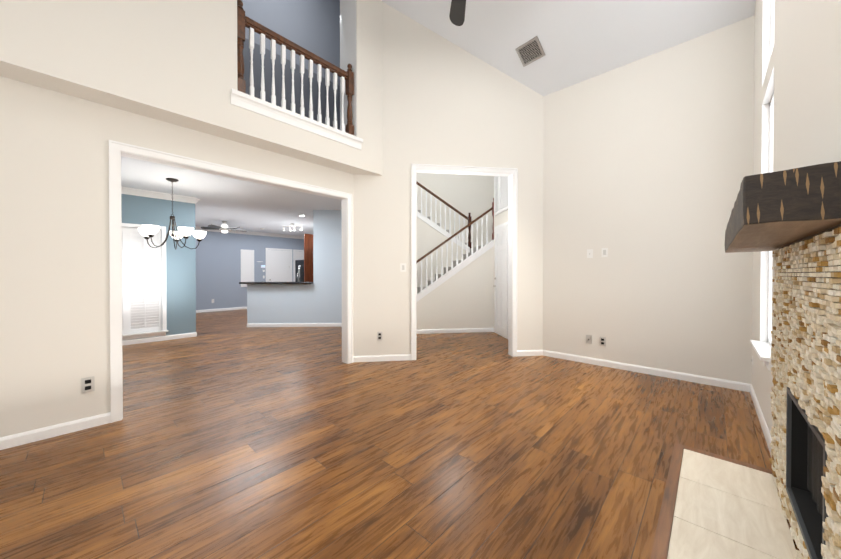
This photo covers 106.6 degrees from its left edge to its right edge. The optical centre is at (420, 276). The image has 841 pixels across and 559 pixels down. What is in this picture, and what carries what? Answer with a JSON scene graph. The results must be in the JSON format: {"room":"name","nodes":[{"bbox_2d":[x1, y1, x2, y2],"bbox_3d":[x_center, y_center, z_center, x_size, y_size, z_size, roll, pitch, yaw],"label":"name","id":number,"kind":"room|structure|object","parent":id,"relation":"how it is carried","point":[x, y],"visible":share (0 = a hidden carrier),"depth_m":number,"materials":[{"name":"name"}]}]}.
{"room":"living room","nodes":[
{"label":"living room","id":0,"kind":"room"},
{"bbox_2d":[121,194,195,340],"bbox_3d":[-5.269,-0.158,4.976,0.120,2.630,2.790,0,1,43],"label":"wall","id":1,"kind":"structure","parent":0,"point":[180,286],"depth_m":5.71,"materials":[{"name":"blue paint"}]},
{"bbox_2d":[122,223,167,339],"bbox_3d":[-4.953,0.090,5.279,0.165,1.950,1.080,0,1,43],"label":"window","id":2,"kind":"structure","parent":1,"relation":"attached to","point":[144,308],"depth_m":5.42,"materials":[{"name":"white"}]},
{"bbox_2d":[0,76,353,436],"bbox_3d":[-2.293,-0.094,2.818,0.120,2.535,3.960,0,1,43],"label":"wall","id":3,"kind":"structure","parent":0,"point":[54,265],"depth_m":2.33,"materials":[{"name":"white paint"}]},
{"bbox_2d":[0,412,110,449],"bbox_3d":[-2.987,1.139,1.978,0.014,0.082,1.470,0,1,43],"label":"baseboard","id":4,"kind":"structure","parent":3,"relation":"attached to","point":[18,439],"depth_m":2.29,"materials":[{"name":"white wood"}]},
{"bbox_2d":[81,376,94,392],"bbox_3d":[-2.574,0.841,2.426,0.009,0.115,0.070,0,1,43],"label":"electrical outlet plate","id":5,"kind":"object","parent":3,"relation":"attached to","point":[87,384],"depth_m":2.42,"materials":[{"name":"grey plastic"}]},
{"bbox_2d":[109,140,352,422],"bbox_3d":[-1.747,0.038,3.394,0.146,2.261,2.307,0,1,43],"label":"door frame","id":6,"kind":"structure","parent":3,"relation":"attached to","point":[117,150],"depth_m":2.70,"materials":[{"name":"white wood"}]},
{"bbox_2d":[0,0,382,174],"bbox_3d":[-2.096,-3.394,2.819,0.375,4.065,4.266,0,1,43],"label":"wall","id":7,"kind":"structure","parent":0,"point":[172,61],"depth_m":2.60,"materials":[{"name":"white paint"}]},
{"bbox_2d":[230,88,362,149],"bbox_3d":[-1.387,-1.670,3.570,0.433,0.125,1.482,0,1,43],"label":"trim","id":8,"kind":"structure","parent":7,"relation":"attached to","point":[256,105],"depth_m":3.31,"materials":[{"name":"white wood"}]},
{"bbox_2d":[249,27,253,96],"bbox_3d":[-1.676,-2.090,3.110,0.037,0.723,0.037,0,1,43],"label":"baluster","id":9,"kind":"object","parent":8,"relation":"on","point":[251,31],"depth_m":3.10,"materials":[{"name":"white wood"}]},
{"bbox_2d":[260,33,264,100],"bbox_3d":[-1.604,-2.091,3.187,0.037,0.723,0.037,0,1,43],"label":"baluster","id":10,"kind":"object","parent":8,"relation":"on","point":[262,37],"depth_m":3.18,"materials":[{"name":"white wood"}]},
{"bbox_2d":[271,39,275,104],"bbox_3d":[-1.533,-2.091,3.264,0.037,0.723,0.037,0,1,43],"label":"baluster","id":11,"kind":"object","parent":8,"relation":"on","point":[273,42],"depth_m":3.25,"materials":[{"name":"white wood"}]},
{"bbox_2d":[281,44,285,108],"bbox_3d":[-1.462,-2.092,3.341,0.037,0.723,0.037,0,1,43],"label":"baluster","id":12,"kind":"object","parent":8,"relation":"on","point":[283,63],"depth_m":3.33,"materials":[{"name":"white wood"}]},
{"bbox_2d":[290,50,294,111],"bbox_3d":[-1.391,-2.092,3.418,0.037,0.723,0.037,0,1,43],"label":"baluster","id":13,"kind":"object","parent":8,"relation":"on","point":[292,52],"depth_m":3.41,"materials":[{"name":"white wood"}]},
{"bbox_2d":[237,0,353,134],"bbox_3d":[-1.320,-2.201,3.494,0.075,0.940,1.332,0,1,43],"label":"handrail","id":14,"kind":"object","parent":8,"relation":"on","point":[243,21],"visible":0.9,"depth_m":3.29,"materials":[{"name":"brown wood"}]},
{"bbox_2d":[300,54,304,115],"bbox_3d":[-1.320,-2.093,3.495,0.037,0.723,0.037,0,1,43],"label":"baluster","id":15,"kind":"object","parent":8,"relation":"on","point":[302,110],"depth_m":3.48,"materials":[{"name":"white wood"}]},
{"bbox_2d":[309,59,312,118],"bbox_3d":[-1.249,-2.094,3.572,0.037,0.723,0.037,0,1,43],"label":"baluster","id":16,"kind":"object","parent":8,"relation":"on","point":[310,61],"depth_m":3.56,"materials":[{"name":"white wood"}]},
{"bbox_2d":[317,64,321,122],"bbox_3d":[-1.178,-2.094,3.648,0.037,0.723,0.037,0,1,43],"label":"baluster","id":17,"kind":"object","parent":8,"relation":"on","point":[319,73],"depth_m":3.64,"materials":[{"name":"white wood"}]},
{"bbox_2d":[325,68,329,125],"bbox_3d":[-1.107,-2.095,3.725,0.037,0.723,0.037,0,1,43],"label":"baluster","id":18,"kind":"object","parent":8,"relation":"on","point":[327,71],"depth_m":3.72,"materials":[{"name":"white wood"}]},
{"bbox_2d":[333,72,336,128],"bbox_3d":[-1.036,-2.095,3.802,0.037,0.723,0.037,0,1,43],"label":"baluster","id":19,"kind":"object","parent":8,"relation":"on","point":[334,74],"depth_m":3.79,"materials":[{"name":"white wood"}]},
{"bbox_2d":[340,76,344,131],"bbox_3d":[-0.964,-2.096,3.880,0.037,0.723,0.037,0,1,43],"label":"baluster","id":20,"kind":"object","parent":8,"relation":"on","point":[342,79],"depth_m":3.87,"materials":[{"name":"white wood"}]},
{"bbox_2d":[340,0,356,135],"bbox_3d":[-0.944,-2.761,4.077,0.365,2.050,0.004,0,1,43],"label":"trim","id":21,"kind":"structure","parent":7,"relation":"attached to","point":[347,32],"depth_m":4.05,"materials":[{"name":"white"}]},
{"bbox_2d":[121,156,341,235],"bbox_3d":[-3.584,-1.621,7.391,8.000,0.260,8.940,0,1,43],"label":"ceiling","id":22,"kind":"structure","parent":0,"point":[248,206],"depth_m":5.97,"materials":[{"name":"white paint"}]},
{"bbox_2d":[138,178,206,249],"bbox_3d":[-3.749,-0.946,4.787,0.843,1.051,0.806,0,1,43],"label":"dining chandelier","id":23,"kind":"object","parent":22,"relation":"hanging from","point":[147,231],"visible":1,"depth_m":4.71,"materials":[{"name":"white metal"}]},
{"bbox_2d":[201,221,246,232],"bbox_3d":[-5.338,-1.338,8.611,1.087,0.325,1.053,0,1,43],"label":"kitchen ceiling fan","id":24,"kind":"object","parent":22,"relation":"hanging from","point":[224,228],"visible":1,"depth_m":8.51,"materials":[{"name":"silver metal"}]},
{"bbox_2d":[282,224,301,230],"bbox_3d":[-3.690,-1.405,9.016,0.663,0.198,0.118,0,0,17],"label":"track spotlight","id":25,"kind":"object","parent":22,"relation":"attached to","point":[291,226],"visible":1,"depth_m":9.01,"materials":[{"name":"silver metal"}]},
{"bbox_2d":[195,230,303,309],"bbox_3d":[-6.477,-0.197,10.077,0.120,2.630,8.940,0,1,43],"label":"wall","id":26,"kind":"structure","parent":0,"point":[218,267],"depth_m":10.21,"materials":[{"name":"blue"}]},
{"bbox_2d":[121,186,341,345],"bbox_3d":[-3.540,-0.176,7.362,7.880,2.630,8.700,0,1,43],"label":"trim","id":27,"kind":"structure","parent":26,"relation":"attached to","point":[151,194],"depth_m":5.93,"materials":[{"name":"white wood"}]},
{"bbox_2d":[241,248,303,286],"bbox_3d":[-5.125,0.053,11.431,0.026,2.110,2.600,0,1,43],"label":"kitchen cabinets","id":28,"kind":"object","parent":26,"relation":"attached to","point":[278,265],"depth_m":11.29,"materials":[{"name":"white wood"}]},
{"bbox_2d":[241,0,312,69],"bbox_3d":[-2.218,-3.437,4.833,0.120,3.410,3.318,0,1,43],"label":"wall","id":29,"kind":"structure","parent":0,"point":[312,26],"depth_m":4.88,"materials":[{"name":"grey"}]},
{"bbox_2d":[243,38,339,129],"bbox_3d":[-2.154,-2.531,4.762,0.079,1.600,3.049,0,1,43],"label":"wall","id":30,"kind":"structure","parent":0,"point":[257,65],"depth_m":4.83,"materials":[{"name":"grey paint"}]},
{"bbox_2d":[247,210,341,322],"bbox_3d":[-2.730,-0.175,7.221,1.570,2.630,1.874,0,1,43],"label":"wall","id":31,"kind":"structure","parent":0,"point":[319,300],"depth_m":7.07,"materials":[{"name":"blue"}]},
{"bbox_2d":[239,282,312,283],"bbox_3d":[-3.206,0.150,7.123,1.575,0.042,0.430,0,0,-2],"label":"countertop","id":32,"kind":"structure","parent":31,"relation":"on","point":[275,282],"depth_m":6.91,"materials":[{"name":"black stone"}]},
{"bbox_2d":[313,0,339,85],"bbox_3d":[-0.959,-3.439,5.195,1.178,3.410,1.077,0,1,43],"label":"wall","id":33,"kind":"structure","parent":0,"point":[326,13],"depth_m":5.40,"materials":[{"name":"grey"}]},
{"bbox_2d":[0,309,798,558],"bbox_3d":[-2.027,1.200,5.974,12.600,0.100,9.300,0,1,43],"label":"floor","id":34,"kind":"structure","parent":0,"point":[230,435],"depth_m":2.06,"materials":[{"name":"brown wood"}]},
{"bbox_2d":[295,260,303,281],"bbox_3d":[-3.276,0.324,9.345,0.700,1.600,0.736,0,1,43],"label":"fridge","id":35,"kind":"object","parent":34,"relation":"on","point":[299,267],"visible":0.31,"depth_m":9.13,"materials":[{"name":"black"}]},
{"bbox_2d":[304,234,312,281],"bbox_3d":[-3.003,-0.034,9.080,0.044,2.320,0.750,0,1,43],"label":"panel","id":36,"kind":"object","parent":34,"relation":"on","point":[308,257],"visible":0.21,"depth_m":8.87,"materials":[{"name":"brown wood"}]},
{"bbox_2d":[417,210,483,293],"bbox_3d":[0.111,-0.351,7.328,2.520,2.980,1.912,0,0,-7],"label":"stair steps","id":37,"kind":"structure","parent":34,"relation":"on","point":[449,268],"depth_m":7.02,"materials":[{"name":"grey carpet"}]},
{"bbox_2d":[416,185,455,212],"bbox_3d":[0.247,-1.579,7.296,1.610,1.648,0.056,0,0,-8],"label":"baluster","id":38,"kind":"object","parent":37,"relation":"on","point":[416,185],"depth_m":7.28,"materials":[{"name":"white wood"}]},
{"bbox_2d":[416,181,467,219],"bbox_3d":[0.240,-1.942,7.292,1.770,1.222,0.056,0,0,-7],"label":"handrail","id":39,"kind":"object","parent":38,"relation":"on","point":[441,200],"visible":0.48,"depth_m":7.30,"materials":[{"name":"brown wood"}]},
{"bbox_2d":[416,212,487,294],"bbox_3d":[0.331,-0.219,6.339,2.134,2.095,0.063,0,0,-8],"label":"baluster","id":40,"kind":"object","parent":37,"relation":"on","point":[462,237],"depth_m":6.40,"materials":[{"name":"white wood"}]},
{"bbox_2d":[416,207,492,263],"bbox_3d":[0.302,-0.555,6.333,2.390,1.746,0.056,0,0,-7],"label":"handrail","id":41,"kind":"object","parent":40,"relation":"on","point":[453,235],"visible":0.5,"depth_m":6.35,"materials":[{"name":"brown wood"}]},
{"bbox_2d":[492,198,493,239],"bbox_3d":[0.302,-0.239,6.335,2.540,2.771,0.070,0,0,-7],"label":"newel post","id":42,"kind":"object","parent":34,"relation":"on","point":[493,218],"visible":0.21,"depth_m":6.47,"materials":[{"name":"wood"}]},
{"bbox_2d":[650,443,771,558],"bbox_3d":[1.252,1.181,1.290,0.455,0.008,2.075,0,1,43],"label":"hearth trim","id":43,"kind":"structure","parent":34,"relation":"on","point":[662,539],"depth_m":1.67,"materials":[{"name":"brown wood"}]},
{"bbox_2d":[667,449,796,558],"bbox_3d":[1.254,1.183,1.254,0.404,0.006,2.022,0,1,43],"label":"hearth","id":44,"kind":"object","parent":34,"relation":"on","point":[724,509],"depth_m":1.54,"materials":[{"name":"tile"}]},
{"bbox_2d":[353,2,542,355],"bbox_3d":[0.445,-2.139,4.453,2.740,6.600,0.120,0,0,-7],"label":"wall","id":45,"kind":"structure","parent":0,"point":[446,102],"depth_m":4.34,"materials":[{"name":"white paint"}]},
{"bbox_2d":[377,332,381,339],"bbox_3d":[-0.557,0.819,4.280,0.070,0.115,0.010,0,0,-8],"label":"electrical outlet plate","id":46,"kind":"object","parent":45,"relation":"attached to","point":[379,334],"depth_m":4.28,"materials":[{"name":"grey plastic"}]},
{"bbox_2d":[353,354,410,361],"bbox_3d":[-0.523,1.122,4.275,0.513,0.082,0.638,0,1,43],"label":"baseboard","id":47,"kind":"structure","parent":45,"relation":"attached to","point":[401,357],"depth_m":4.28,"materials":[{"name":"white"}]},
{"bbox_2d":[400,263,405,271],"bbox_3d":[-0.238,-0.118,4.314,0.085,0.115,0.011,0,0,-8],"label":"switch plate","id":48,"kind":"object","parent":45,"relation":"attached to","point":[402,265],"depth_m":4.31,"materials":[{"name":"white plastic"}]},
{"bbox_2d":[411,164,517,359],"bbox_3d":[0.623,-0.192,4.449,1.049,2.706,1.221,0,1,43],"label":"door frame","id":49,"kind":"structure","parent":45,"relation":"attached to","point":[512,173],"depth_m":4.50,"materials":[{"name":"white wood"}]},
{"bbox_2d":[517,350,542,355],"bbox_3d":[1.585,1.119,4.553,0.270,0.082,0.300,0,1,43],"label":"baseboard","id":50,"kind":"structure","parent":45,"relation":"attached to","point":[520,352],"depth_m":4.56,"materials":[{"name":"white wood"}]},
{"bbox_2d":[416,173,508,329],"bbox_3d":[0.736,-1.655,6.512,3.750,5.600,3.880,0,0,-7],"label":"wall","id":51,"kind":"structure","parent":0,"point":[463,298],"depth_m":7.22,"materials":[{"name":"white paint"}]},
{"bbox_2d":[416,328,493,333],"bbox_3d":[0.433,1.106,6.294,1.440,0.082,1.692,0,1,43],"label":"baseboard","id":52,"kind":"structure","parent":51,"relation":"attached to","point":[430,331],"depth_m":6.09,"materials":[{"name":"white wood"}]},
{"bbox_2d":[416,210,493,301],"bbox_3d":[0.214,-0.368,6.808,2.470,2.990,1.107,0,0,-7],"label":"trim","id":53,"kind":"structure","parent":51,"relation":"attached to","point":[453,271],"depth_m":6.37,"materials":[{"name":"white wood"}]},
{"bbox_2d":[494,176,508,215],"bbox_3d":[1.551,-1.611,5.984,0.036,0.780,0.740,0,0,-7],"label":"vent panel","id":54,"kind":"object","parent":51,"relation":"attached to","point":[501,194],"visible":0.88,"depth_m":6.00,"materials":[{"name":"white"}]},
{"bbox_2d":[494,221,508,332],"bbox_3d":[1.557,0.077,5.998,0.017,2.145,0.730,0,0,-7],"label":"door frame","id":55,"kind":"structure","parent":51,"relation":"attached to","point":[501,225],"depth_m":6.12,"materials":[{"name":"white wood"}]},
{"bbox_2d":[495,224,507,338],"bbox_3d":[1.549,0.099,5.997,0.030,2.078,0.620,0,0,-7],"label":"closet door","id":56,"kind":"structure","parent":51,"relation":"in","point":[501,281],"depth_m":5.95,"materials":[{"name":"white wood"}]},
{"bbox_3d":[1.824,-0.560,7.555,2.344,0.180,2.076,0,1,43],"label":"staircase","id":57,"kind":"structure","parent":51,"relation":"attached to","visible":0},
{"bbox_2d":[468,213,470,247],"bbox_3d":[1.162,-1.075,7.420,0.070,0.860,0.070,0,0,-7],"label":"stair railing","id":58,"kind":"object","parent":57,"relation":"on","point":[469,234],"visible":0.98,"depth_m":7.39,"materials":[{"name":"wood"}]},
{"bbox_2d":[382,0,755,95],"bbox_3d":[-0.115,-3.617,2.282,4.170,2.277,6.330,0,1,43],"label":"ceiling","id":59,"kind":"structure","parent":0,"point":[581,40],"depth_m":3.83,"materials":[{"name":"white paint"}]},
{"bbox_2d":[449,0,465,25],"bbox_3d":[0.303,-3.243,2.219,1.256,2.053,1.236,0,1,43],"label":"room ceiling fan","id":60,"kind":"object","parent":59,"relation":"hanging from","point":[457,12],"visible":1,"depth_m":2.78,"materials":[{"name":"black"}]},
{"bbox_2d":[515,36,544,66],"bbox_3d":[1.445,-2.952,4.130,0.227,0.158,0.305,0,1,-44],"label":"ceiling vent","id":61,"kind":"object","parent":59,"relation":"in","point":[529,51],"visible":1,"depth_m":4.12,"materials":[{"name":"silver metal"}]},
{"bbox_2d":[543,15,754,383],"bbox_3d":[2.622,-0.835,3.893,2.310,4.000,0.120,0,1,43],"label":"wall","id":62,"kind":"structure","parent":0,"point":[647,164],"depth_m":3.68,"materials":[{"name":"white paint"}]},
{"bbox_2d":[586,335,591,343],"bbox_3d":[2.238,0.840,4.169,0.070,0.115,0.016,0,1,43],"label":"electrical outlet plate","id":63,"kind":"object","parent":62,"relation":"attached to","point":[588,337],"depth_m":4.16,"materials":[{"name":"grey plastic"}]},
{"bbox_2d":[587,249,592,257],"bbox_3d":[2.245,-0.299,4.153,0.070,0.115,0.016,0,1,43],"label":"switch plate","id":64,"kind":"object","parent":62,"relation":"attached to","point":[589,255],"depth_m":4.15,"materials":[{"name":"white plastic"}]},
{"bbox_2d":[600,337,605,345],"bbox_3d":[2.360,0.846,4.060,0.070,0.115,0.009,0,1,43],"label":"electrical outlet plate","id":65,"kind":"object","parent":62,"relation":"attached to","point":[602,339],"depth_m":4.05,"materials":[{"name":"grey plastic"}]},
{"bbox_2d":[602,248,607,256],"bbox_3d":[2.374,-0.305,4.038,0.070,0.115,0.010,0,1,43],"label":"switch plate","id":66,"kind":"object","parent":62,"relation":"attached to","point":[604,250],"depth_m":4.03,"materials":[{"name":"white plastic"}]},
{"bbox_2d":[543,350,747,391],"bbox_3d":[2.561,1.125,3.873,2.110,0.082,0.014,0,1,43],"label":"baseboard","id":67,"kind":"structure","parent":62,"relation":"attached to","point":[717,382],"depth_m":3.69,"materials":[{"name":"white wood"}]},
{"bbox_2d":[752,0,840,431],"bbox_3d":[1.372,-2.112,0.919,0.120,6.600,6.170,0,1,43],"label":"wall","id":68,"kind":"structure","parent":0,"point":[805,61],"depth_m":1.56,"materials":[{"name":"white paint"}]},
{"bbox_2d":[748,384,771,457],"bbox_3d":[2.740,1.135,2.522,0.014,0.082,1.715,0,1,43],"label":"baseboard","id":69,"kind":"structure","parent":68,"relation":"attached to","point":[767,435],"depth_m":2.48,"materials":[{"name":"white wood"}]},
{"bbox_2d":[750,0,774,370],"bbox_3d":[2.665,-1.166,2.373,0.165,3.616,0.790,0,1,43],"label":"window frames","id":70,"kind":"structure","parent":68,"relation":"in","point":[762,347],"depth_m":2.62,"materials":[{"name":"white wood"}]},
{"bbox_2d":[725,161,840,252],"bbox_3d":[1.719,-0.247,1.573,0.235,0.165,1.760,0,1,43],"label":"mantel beam","id":71,"kind":"structure","parent":68,"relation":"attached to","point":[771,211],"depth_m":0.96,"materials":[{"name":"brown wood"}]},
{"bbox_2d":[786,387,827,558],"bbox_3d":[1.709,0.799,1.147,0.404,0.503,0.698,0,1,43],"label":"firebox insert","id":72,"kind":"object","parent":68,"relation":"in","point":[806,455],"visible":0.42,"depth_m":1.43,"materials":[{"name":"black metal"}]},
{"bbox_2d":[778,225,840,289],"bbox_3d":[1.445,0.512,1.116,0.011,1.350,2.090,0,1,43],"label":"backing","id":73,"kind":"object","parent":68,"relation":"attached to","point":[812,236],"visible":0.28,"depth_m":1.28,"materials":[{"name":"brown"}]},
{"bbox_2d":[769,227,840,558],"bbox_3d":[1.431,0.522,1.130,0.031,1.329,2.090,0,1,43],"label":"stone wall","id":74,"kind":"structure","parent":73,"relation":"attached to","point":[805,356],"depth_m":1.18,"materials":[{"name":"beige stone"}]}
]}

